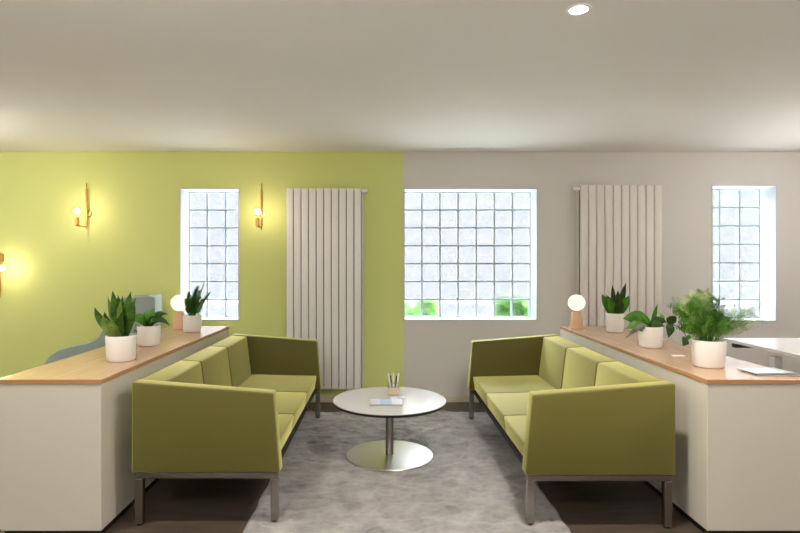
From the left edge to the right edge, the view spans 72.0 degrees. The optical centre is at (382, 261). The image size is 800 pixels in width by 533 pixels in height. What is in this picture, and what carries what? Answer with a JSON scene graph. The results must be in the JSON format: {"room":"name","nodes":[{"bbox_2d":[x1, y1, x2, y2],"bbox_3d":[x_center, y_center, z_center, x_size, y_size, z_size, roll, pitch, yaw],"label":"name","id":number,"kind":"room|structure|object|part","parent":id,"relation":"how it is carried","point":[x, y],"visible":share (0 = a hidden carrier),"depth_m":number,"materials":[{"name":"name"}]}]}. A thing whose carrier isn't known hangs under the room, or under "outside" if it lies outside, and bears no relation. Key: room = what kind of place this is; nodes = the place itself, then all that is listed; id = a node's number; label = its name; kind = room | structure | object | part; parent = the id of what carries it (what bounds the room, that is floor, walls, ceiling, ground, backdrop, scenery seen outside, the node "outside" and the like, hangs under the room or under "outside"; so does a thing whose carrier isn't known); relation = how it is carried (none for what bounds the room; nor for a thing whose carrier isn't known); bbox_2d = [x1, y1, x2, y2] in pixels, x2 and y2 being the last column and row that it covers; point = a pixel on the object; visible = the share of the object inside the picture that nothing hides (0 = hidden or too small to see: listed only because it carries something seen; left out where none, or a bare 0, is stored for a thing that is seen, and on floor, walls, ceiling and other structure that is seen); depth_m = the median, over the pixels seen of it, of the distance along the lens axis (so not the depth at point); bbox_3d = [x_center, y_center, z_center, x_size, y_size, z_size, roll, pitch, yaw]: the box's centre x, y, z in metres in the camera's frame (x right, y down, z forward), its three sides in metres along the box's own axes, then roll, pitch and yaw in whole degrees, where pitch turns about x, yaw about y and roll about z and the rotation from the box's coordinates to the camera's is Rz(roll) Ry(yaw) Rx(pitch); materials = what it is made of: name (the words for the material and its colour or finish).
{"room":"office waiting area","nodes":[
{"label":"office waiting area","id":0,"kind":"room"},
{"bbox_2d":[0,402,702,532],"bbox_3d":[0.050,1.475,0.975,11.100,0.150,9.650,0,0,0],"label":"floor","id":1,"kind":"structure","parent":0,"point":[171,505],"depth_m":3.15,"materials":[{"name":"brown wood"}]},
{"bbox_2d":[0,345,191,532],"bbox_3d":[-1.706,1.010,3.454,0.553,0.780,1.329,0,0,0],"label":"storage cabinet","id":2,"kind":"object","parent":1,"relation":"on","point":[66,449],"visible":0.66,"depth_m":2.79,"materials":[{"name":"white"}]},
{"bbox_3d":[-1.948,0.992,3.122,0.020,0.736,0.658,0,0,0],"label":"door","id":3,"kind":"part","parent":2,"relation":"part of","materials":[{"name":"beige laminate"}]},
{"bbox_2d":[0,326,228,383],"bbox_3d":[-1.694,0.607,3.945,0.536,0.024,2.318,0,0,0],"label":"countertop","id":4,"kind":"structure","parent":2,"relation":"on","point":[90,367],"depth_m":3.19,"materials":[{"name":"brown wood"}]},
{"bbox_2d":[94,291,136,361],"bbox_3d":[-1.605,0.384,3.337,0.216,0.420,0.178,0,0,25],"label":"potted snake plant","id":5,"kind":"object","parent":4,"relation":"on","point":[120,344],"visible":1,"depth_m":3.30,"materials":[{"name":"green plant"}]},
{"bbox_3d":[-1.585,0.518,3.330,0.175,0.152,0.175,0,0,0],"label":"pot","id":6,"kind":"part","parent":5,"relation":"part of","materials":[{"name":"white ceramic"}]},
{"bbox_2d":[134,308,169,345],"bbox_3d":[-1.659,0.464,3.919,0.286,0.261,0.204,0,0,0],"label":"potted trailing plant","id":7,"kind":"object","parent":4,"relation":"on","point":[148,333],"visible":0.91,"depth_m":3.88,"materials":[{"name":"green plant"}]},
{"bbox_3d":[-1.672,0.523,3.930,0.158,0.142,0.158,0,0,0],"label":"pot","id":8,"kind":"part","parent":7,"relation":"part of","materials":[{"name":"white ceramic"}]},
{"bbox_2d":[170,295,186,328],"bbox_3d":[-1.812,0.443,4.900,0.152,0.304,0.152,0,0,0],"label":"table lamp","id":9,"kind":"object","parent":4,"relation":"on","point":[177,301],"visible":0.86,"depth_m":4.85,"materials":[{"name":"brown wood"}]},
{"bbox_3d":[-1.812,0.364,4.900,0.152,0.147,0.152,0,0,0],"label":"glass globe","id":10,"kind":"part","parent":9,"relation":"part of"},
{"bbox_2d":[183,282,210,331],"bbox_3d":[-1.589,0.380,4.700,0.238,0.429,0.155,0,0,0],"label":"plant","id":11,"kind":"object","parent":4,"relation":"on","point":[192,321],"visible":1,"depth_m":4.67,"materials":[{"name":"green plant"}]},
{"bbox_3d":[-1.630,0.523,4.700,0.156,0.142,0.156,0,0,0],"label":"pot","id":12,"kind":"part","parent":11,"relation":"part of","materials":[{"name":"white ceramic"}]},
{"bbox_2d":[44,294,161,364],"bbox_3d":[-2.537,0.851,5.023,0.915,1.096,0.500,0,0,-15],"label":"armchair","id":13,"kind":"object","parent":1,"relation":"on","point":[143,303],"visible":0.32,"depth_m":4.79,"materials":[{"name":"grey fabric"}]},
{"bbox_3d":[-2.538,0.805,5.253,0.800,0.990,0.055,0,0,-15],"label":"panel","id":14,"kind":"part","parent":13,"relation":"part of","materials":[{"name":"grey fabric"}]},
{"bbox_3d":[-2.139,0.705,5.130,0.088,0.790,0.389,0,0,-15],"label":"backrest","id":15,"kind":"part","parent":13,"relation":"part of","materials":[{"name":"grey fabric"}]},
{"bbox_2d":[192,329,228,354],"bbox_3d":[-1.706,1.010,4.611,0.553,0.780,0.979,0,0,0],"label":"storage cabinet","id":16,"kind":"object","parent":1,"relation":"on","point":[205,343],"visible":0.02,"depth_m":4.53,"materials":[{"name":"white"}]},
{"bbox_2d":[132,334,321,524],"bbox_3d":[-0.938,1.017,3.905,0.784,0.763,2.000,0,0,0],"label":"sofa","id":17,"kind":"object","parent":1,"relation":"on","point":[232,408],"visible":1,"depth_m":2.91,"materials":[{"name":"green fabric"}]},
{"bbox_3d":[-1.298,1.272,2.937,0.040,0.242,0.040,0,0,0],"label":"leg","id":18,"kind":"part","parent":17,"relation":"part of","materials":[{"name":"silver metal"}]},
{"bbox_2d":[143,360,202,383],"bbox_3d":[-1.239,0.821,3.299,0.181,0.359,0.603,0,0,0],"label":"cushion","id":19,"kind":"object","parent":17,"relation":"on","point":[184,371],"depth_m":3.34,"materials":[{"name":"green fabric"}]},
{"bbox_3d":[-0.938,1.133,2.937,0.761,0.034,0.040,0,0,0],"label":"rail","id":20,"kind":"part","parent":17,"relation":"part of","materials":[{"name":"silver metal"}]},
{"bbox_2d":[182,346,231,385],"bbox_3d":[-1.239,0.821,3.905,0.181,0.359,0.604,0,0,0],"label":"cushion","id":21,"kind":"object","parent":17,"relation":"on","point":[215,363],"depth_m":3.91,"materials":[{"name":"green fabric"}]},
{"bbox_3d":[-0.938,0.875,2.950,0.784,0.479,0.090,0,0,0],"label":"armrest","id":22,"kind":"part","parent":17,"relation":"part of","materials":[{"name":"green fabric"}]},
{"bbox_2d":[211,335,250,386],"bbox_3d":[-1.239,0.821,4.511,0.181,0.359,0.603,0,0,0],"label":"cushion","id":23,"kind":"object","parent":17,"relation":"on","point":[238,347],"depth_m":4.49,"materials":[{"name":"green fabric"}]},
{"bbox_3d":[-0.577,1.262,2.937,0.040,0.224,0.040,0,0,0],"label":"leg","id":24,"kind":"part","parent":17,"relation":"part of","materials":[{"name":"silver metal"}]},
{"bbox_3d":[-0.938,0.875,4.860,0.784,0.479,0.090,0,0,0],"label":"armrest","id":25,"kind":"part","parent":17,"relation":"part of","materials":[{"name":"green fabric"}]},
{"bbox_2d":[239,374,315,404],"bbox_3d":[-0.863,1.046,4.511,0.564,0.132,0.603,0,0,0],"label":"seat cushion","id":26,"kind":"object","parent":17,"relation":"on","point":[302,383],"depth_m":4.52,"materials":[{"name":"green fabric"}]},
{"bbox_2d":[278,414,293,449],"bbox_3d":[-0.863,1.046,3.299,0.564,0.132,0.603,0,0,0],"label":"seat cushion","id":27,"kind":"object","parent":17,"relation":"on","point":[286,421],"depth_m":3.40,"materials":[{"name":"green fabric"}]},
{"bbox_2d":[276,392,306,428],"bbox_3d":[-0.863,1.046,3.905,0.564,0.132,0.604,0,0,0],"label":"seat cushion","id":28,"kind":"object","parent":17,"relation":"on","point":[288,403],"depth_m":3.91,"materials":[{"name":"green fabric"}]},
{"bbox_3d":[-0.954,1.077,3.905,0.728,0.143,1.880,0,0,0],"label":"seat","id":29,"kind":"part","parent":17,"relation":"part of","materials":[{"name":"green fabric"}]},
{"bbox_3d":[-0.577,1.262,4.873,0.040,0.224,0.040,0,0,0],"label":"leg","id":30,"kind":"part","parent":17,"relation":"part of","materials":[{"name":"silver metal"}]},
{"bbox_2d":[242,410,570,532],"bbox_3d":[0.125,1.379,3.755,1.708,0.039,2.685,0,0,0],"label":"rug","id":31,"kind":"object","parent":1,"relation":"on","point":[474,481],"visible":0.93,"depth_m":3.38,"materials":[{"name":"grey carpet"}]},
{"bbox_2d":[333,386,445,471],"bbox_3d":[0.047,1.187,3.950,0.811,0.404,0.811,0,0,0],"label":"coffee table","id":32,"kind":"object","parent":31,"relation":"on","point":[388,455],"visible":0.9,"depth_m":3.90,"materials":[{"name":"grey laminate"}]},
{"bbox_2d":[370,405,402,405],"bbox_3d":[0.022,0.982,3.835,0.222,0.006,0.150,0,0,-1],"label":"leaflet","id":33,"kind":"object","parent":32,"relation":"on","point":[370,405],"visible":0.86,"depth_m":3.76,"materials":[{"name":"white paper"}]},
{"bbox_2d":[370,399,402,404],"bbox_3d":[0.022,0.977,3.842,0.226,0.003,0.150,0,0,0],"label":"leaflet","id":34,"kind":"object","parent":33,"relation":"on","point":[372,401],"visible":1,"depth_m":3.82,"materials":[{"name":"white paper"}]},
{"bbox_3d":[0.047,1.384,3.950,0.622,0.011,0.622,0,0,0],"label":"plate","id":35,"kind":"part","parent":32,"relation":"part of","materials":[{"name":"silver metal"}]},
{"bbox_2d":[388,388,398,393],"bbox_3d":[0.078,0.937,4.114,0.086,0.095,0.085,0,0,0],"label":"pen holder","id":36,"kind":"object","parent":32,"relation":"on","point":[390,390],"visible":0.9,"depth_m":4.07,"materials":[{"name":"beige wood"}]},
{"bbox_2d":[389,396,404,398],"bbox_3d":[0.105,0.983,3.985,0.110,0.002,0.060,0,0,-14],"label":"leaflet","id":37,"kind":"object","parent":32,"relation":"on","point":[397,397],"visible":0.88,"depth_m":3.99,"materials":[{"name":"white paper"}]},
{"bbox_2d":[467,334,674,528],"bbox_3d":[1.138,1.017,3.870,0.784,0.763,2.000,0,0,0],"label":"sofa","id":38,"kind":"object","parent":1,"relation":"on","point":[567,410],"visible":1,"depth_m":2.88,"materials":[{"name":"green fabric"}]},
{"bbox_3d":[0.777,1.262,4.838,0.040,0.224,0.040,0,0,0],"label":"leg","id":39,"kind":"part","parent":38,"relation":"part of","materials":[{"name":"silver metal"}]},
{"bbox_3d":[1.154,1.077,3.870,0.728,0.143,1.880,0,0,0],"label":"seat","id":40,"kind":"part","parent":38,"relation":"part of","materials":[{"name":"green"}]},
{"bbox_2d":[486,392,528,431],"bbox_3d":[1.063,1.046,3.870,0.564,0.132,0.604,0,0,0],"label":"seat cushion","id":41,"kind":"object","parent":38,"relation":"on","point":[500,405],"depth_m":3.88,"materials":[{"name":"green fabric"}]},
{"bbox_3d":[1.138,0.875,4.825,0.784,0.479,0.090,0,0,0],"label":"armrest","id":42,"kind":"part","parent":38,"relation":"part of","materials":[{"name":"green fabric"}]},
{"bbox_2d":[473,375,555,406],"bbox_3d":[1.063,1.046,4.476,0.564,0.132,0.603,0,0,0],"label":"seat cushion","id":43,"kind":"object","parent":38,"relation":"on","point":[483,385],"depth_m":4.46,"materials":[{"name":"green fabric"}]},
{"bbox_2d":[504,415,526,454],"bbox_3d":[1.063,1.046,3.264,0.564,0.132,0.603,0,0,0],"label":"seat cushion","id":44,"kind":"object","parent":38,"relation":"on","point":[514,425],"depth_m":3.36,"materials":[{"name":"green fabric"}]},
{"bbox_3d":[0.777,1.262,2.902,0.040,0.224,0.040,0,0,0],"label":"leg","id":45,"kind":"part","parent":38,"relation":"part of","materials":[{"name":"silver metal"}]},
{"bbox_2d":[539,336,582,388],"bbox_3d":[1.439,0.821,4.476,0.181,0.359,0.603,0,0,0],"label":"cushion","id":46,"kind":"object","parent":38,"relation":"on","point":[552,349],"depth_m":4.45,"materials":[{"name":"green fabric"}]},
{"bbox_2d":[562,347,615,388],"bbox_3d":[1.439,0.821,3.870,0.181,0.359,0.604,0,0,0],"label":"cushion","id":47,"kind":"object","parent":38,"relation":"on","point":[580,364],"depth_m":3.87,"materials":[{"name":"green fabric"}]},
{"bbox_3d":[1.138,0.875,2.915,0.784,0.479,0.090,0,0,0],"label":"armrest","id":48,"kind":"part","parent":38,"relation":"part of","materials":[{"name":"green fabric"}]},
{"bbox_3d":[1.137,1.133,2.902,0.761,0.034,0.040,0,0,0],"label":"rail","id":49,"kind":"part","parent":38,"relation":"part of","materials":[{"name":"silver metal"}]},
{"bbox_2d":[595,361,663,385],"bbox_3d":[1.439,0.821,3.264,0.181,0.359,0.603,0,0,0],"label":"cushion","id":50,"kind":"object","parent":38,"relation":"on","point":[606,372],"depth_m":3.31,"materials":[{"name":"green fabric"}]},
{"bbox_3d":[1.498,1.272,2.902,0.040,0.242,0.040,0,0,0],"label":"leg","id":51,"kind":"part","parent":38,"relation":"part of","materials":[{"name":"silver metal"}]},
{"bbox_2d":[560,329,602,354],"bbox_3d":[1.923,1.010,4.611,0.555,0.780,0.979,0,0,0],"label":"storage cabinet","id":52,"kind":"object","parent":1,"relation":"on","point":[584,342],"visible":0.04,"depth_m":4.54,"materials":[{"name":"white"}]},
{"bbox_2d":[603,345,799,532],"bbox_3d":[1.923,1.010,3.454,0.555,0.780,1.329,0,0,0],"label":"storage cabinet","id":53,"kind":"object","parent":1,"relation":"on","point":[737,446],"visible":0.57,"depth_m":2.79,"materials":[{"name":"white"}]},
{"bbox_2d":[560,326,799,383],"bbox_3d":[1.910,0.607,3.945,0.538,0.024,2.318,0,0,0],"label":"countertop","id":54,"kind":"structure","parent":53,"relation":"on","point":[661,357],"depth_m":3.36,"materials":[{"name":"brown wood"}]},
{"bbox_2d":[568,294,585,328],"bbox_3d":[1.735,0.443,4.930,0.152,0.304,0.152,0,0,0],"label":"table lamp","id":55,"kind":"object","parent":54,"relation":"on","point":[576,302],"visible":1,"depth_m":4.88,"materials":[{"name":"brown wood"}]},
{"bbox_3d":[1.735,0.364,4.930,0.152,0.147,0.152,0,0,0],"label":"glass globe","id":56,"kind":"part","parent":55,"relation":"part of"},
{"bbox_2d":[602,283,629,332],"bbox_3d":[1.967,0.387,4.680,0.236,0.416,0.150,0,0,0],"label":"leaf plant","id":57,"kind":"object","parent":54,"relation":"on","point":[615,306],"visible":1,"depth_m":4.64,"materials":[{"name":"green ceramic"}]},
{"bbox_3d":[1.972,0.514,4.680,0.150,0.160,0.150,0,0,0],"label":"pot","id":58,"kind":"part","parent":57,"relation":"part of","materials":[{"name":"white ceramic"}]},
{"bbox_2d":[623,304,691,347],"bbox_3d":[1.907,0.444,3.845,0.500,0.300,0.172,0,0,0],"label":"leaf plant","id":59,"kind":"object","parent":54,"relation":"on","point":[650,333],"visible":0.92,"depth_m":3.81,"materials":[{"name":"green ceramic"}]},
{"bbox_3d":[1.872,0.522,3.850,0.162,0.145,0.162,0,0,0],"label":"pot","id":60,"kind":"part","parent":59,"relation":"part of","materials":[{"name":"white ceramic"}]},
{"bbox_2d":[667,288,765,368],"bbox_3d":[1.909,0.367,3.135,0.545,0.455,0.246,0,0,-3],"label":"fern","id":61,"kind":"object","parent":54,"relation":"on","point":[705,320],"visible":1,"depth_m":3.09,"materials":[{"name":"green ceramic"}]},
{"bbox_2d":[742,370,799,375],"bbox_3d":[2.068,0.592,2.935,0.216,0.006,0.140,0,0,4],"label":"magazine","id":62,"kind":"object","parent":54,"relation":"on","point":[792,374],"visible":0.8,"depth_m":2.88,"materials":[{"name":"white paper"}]},
{"bbox_2d":[737,367,794,373],"bbox_3d":[2.062,0.586,2.965,0.216,0.004,0.145,0,0,-5],"label":"magazine","id":63,"kind":"object","parent":62,"relation":"on","point":[771,370],"visible":1,"depth_m":2.96,"materials":[{"name":"white paper"}]},
{"bbox_2d":[723,338,799,368],"bbox_3d":[3.350,1.030,3.890,0.800,0.739,1.780,0,0,0],"label":"desk","id":64,"kind":"object","parent":1,"relation":"on","point":[790,347],"visible":0.52,"depth_m":4.40,"materials":[{"name":"white laminate"}]},
{"bbox_3d":[3.350,0.705,3.890,0.740,0.040,1.620,0,0,0],"label":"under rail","id":65,"kind":"part","parent":64,"relation":"part of","materials":[{"name":"grey metal"}]},
{"bbox_3d":[3.020,1.062,4.230,0.060,0.674,0.060,0,0,0],"label":"leg","id":66,"kind":"part","parent":64,"relation":"part of","materials":[{"name":"grey metal"}]},
{"bbox_2d":[0,0,799,151],"bbox_3d":[0.050,-1.200,0.975,11.100,0.200,9.650,0,0,0],"label":"ceiling","id":67,"kind":"structure","parent":0,"point":[76,75],"depth_m":3.30,"materials":[{"name":"white paint"}]},
{"bbox_2d":[565,3,591,15],"bbox_3d":[0.850,-1.096,2.390,0.110,0.006,0.110,0,0,0],"label":"recessed light","id":68,"kind":"object","parent":67,"relation":"in","point":[580,8],"visible":1,"depth_m":2.39,"materials":[{"name":"white plastic"}]},
{"bbox_2d":[0,152,799,395],"bbox_3d":[0.050,0.150,5.650,10.700,2.500,0.300,0,0,0],"label":"wall","id":69,"kind":"structure","parent":0,"point":[55,273],"depth_m":5.50,"materials":[{"name":"paint"}]},
{"bbox_2d":[0,251,3,297],"bbox_3d":[-3.751,0.125,5.399,0.114,0.460,0.262,0,0,-40],"label":"wall lamp","id":70,"kind":"object","parent":69,"relation":"attached to","point":[1,254],"visible":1,"depth_m":5.34,"materials":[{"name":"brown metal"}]},
{"bbox_3d":[-3.812,0.125,5.472,0.021,0.460,0.021,0,0,-40],"label":"rod","id":71,"kind":"part","parent":70,"relation":"part of","materials":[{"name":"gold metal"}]},
{"bbox_2d":[75,183,91,228],"bbox_3d":[-2.945,-0.555,5.369,0.114,0.460,0.262,0,0,0],"label":"wall lamp","id":72,"kind":"object","parent":69,"relation":"attached to","point":[87,213],"visible":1,"depth_m":5.46,"materials":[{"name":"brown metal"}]},
{"bbox_3d":[-2.945,-0.555,5.464,0.021,0.460,0.021,0,0,0],"label":"rod","id":73,"kind":"part","parent":72,"relation":"part of","materials":[{"name":"gold metal"}]},
{"bbox_2d":[179,188,238,320],"bbox_3d":[-1.735,-0.076,5.646,0.600,1.327,0.299,0,0,0],"label":"window","id":74,"kind":"structure","parent":69,"relation":"in","point":[208,217],"depth_m":5.74,"materials":[{"name":"white glass"}]},
{"bbox_2d":[255,183,265,229],"bbox_3d":[-1.208,-0.550,5.369,0.114,0.460,0.262,0,0,0],"label":"wall lamp","id":75,"kind":"object","parent":69,"relation":"attached to","point":[258,221],"visible":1,"depth_m":5.46,"materials":[{"name":"gold metal"}]},
{"bbox_3d":[-1.208,-0.550,5.464,0.021,0.460,0.021,0,0,0],"label":"rod","id":76,"kind":"part","parent":75,"relation":"part of","materials":[{"name":"gold metal"}]},
{"bbox_2d":[287,188,367,388],"bbox_3d":[-0.551,0.303,5.457,0.799,2.067,0.084,0,0,0],"label":"radiator","id":77,"kind":"object","parent":69,"relation":"attached to","point":[324,224],"visible":0.77,"depth_m":5.42,"materials":[{"name":"white metal"}]},
{"bbox_2d":[311,396,478,401],"bbox_3d":[0.050,1.370,5.494,10.700,0.060,0.012,0,0,0],"label":"baseboard","id":78,"kind":"structure","parent":69,"relation":"attached to","point":[322,398],"depth_m":5.49,"materials":[{"name":"beige paint"}]},
{"bbox_2d":[403,188,537,320],"bbox_3d":[0.877,-0.076,5.646,1.344,1.327,0.299,0,0,0],"label":"window","id":79,"kind":"structure","parent":69,"relation":"in","point":[470,254],"depth_m":5.74,"materials":[{"name":"white glass"}]},
{"bbox_2d":[573,185,661,331],"bbox_3d":[2.317,0.288,5.457,0.863,2.097,0.084,0,0,0],"label":"radiator","id":80,"kind":"object","parent":69,"relation":"attached to","point":[620,226],"visible":0.53,"depth_m":5.42,"materials":[{"name":"white metal"}]},
{"bbox_2d":[711,185,776,321],"bbox_3d":[3.611,-0.087,5.646,0.653,1.369,0.299,0,0,0],"label":"window","id":81,"kind":"structure","parent":69,"relation":"in","point":[743,217],"depth_m":5.74,"materials":[{"name":"white glass"}]},
{"bbox_2d":[691,338,726,368],"bbox_3d":[1.853,0.518,3.130,0.175,0.152,0.175,0,0,0],"label":"pot","id":82,"kind":"object","parent":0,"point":[710,353],"depth_m":3.07,"materials":[{"name":"white ceramic"}]}
]}

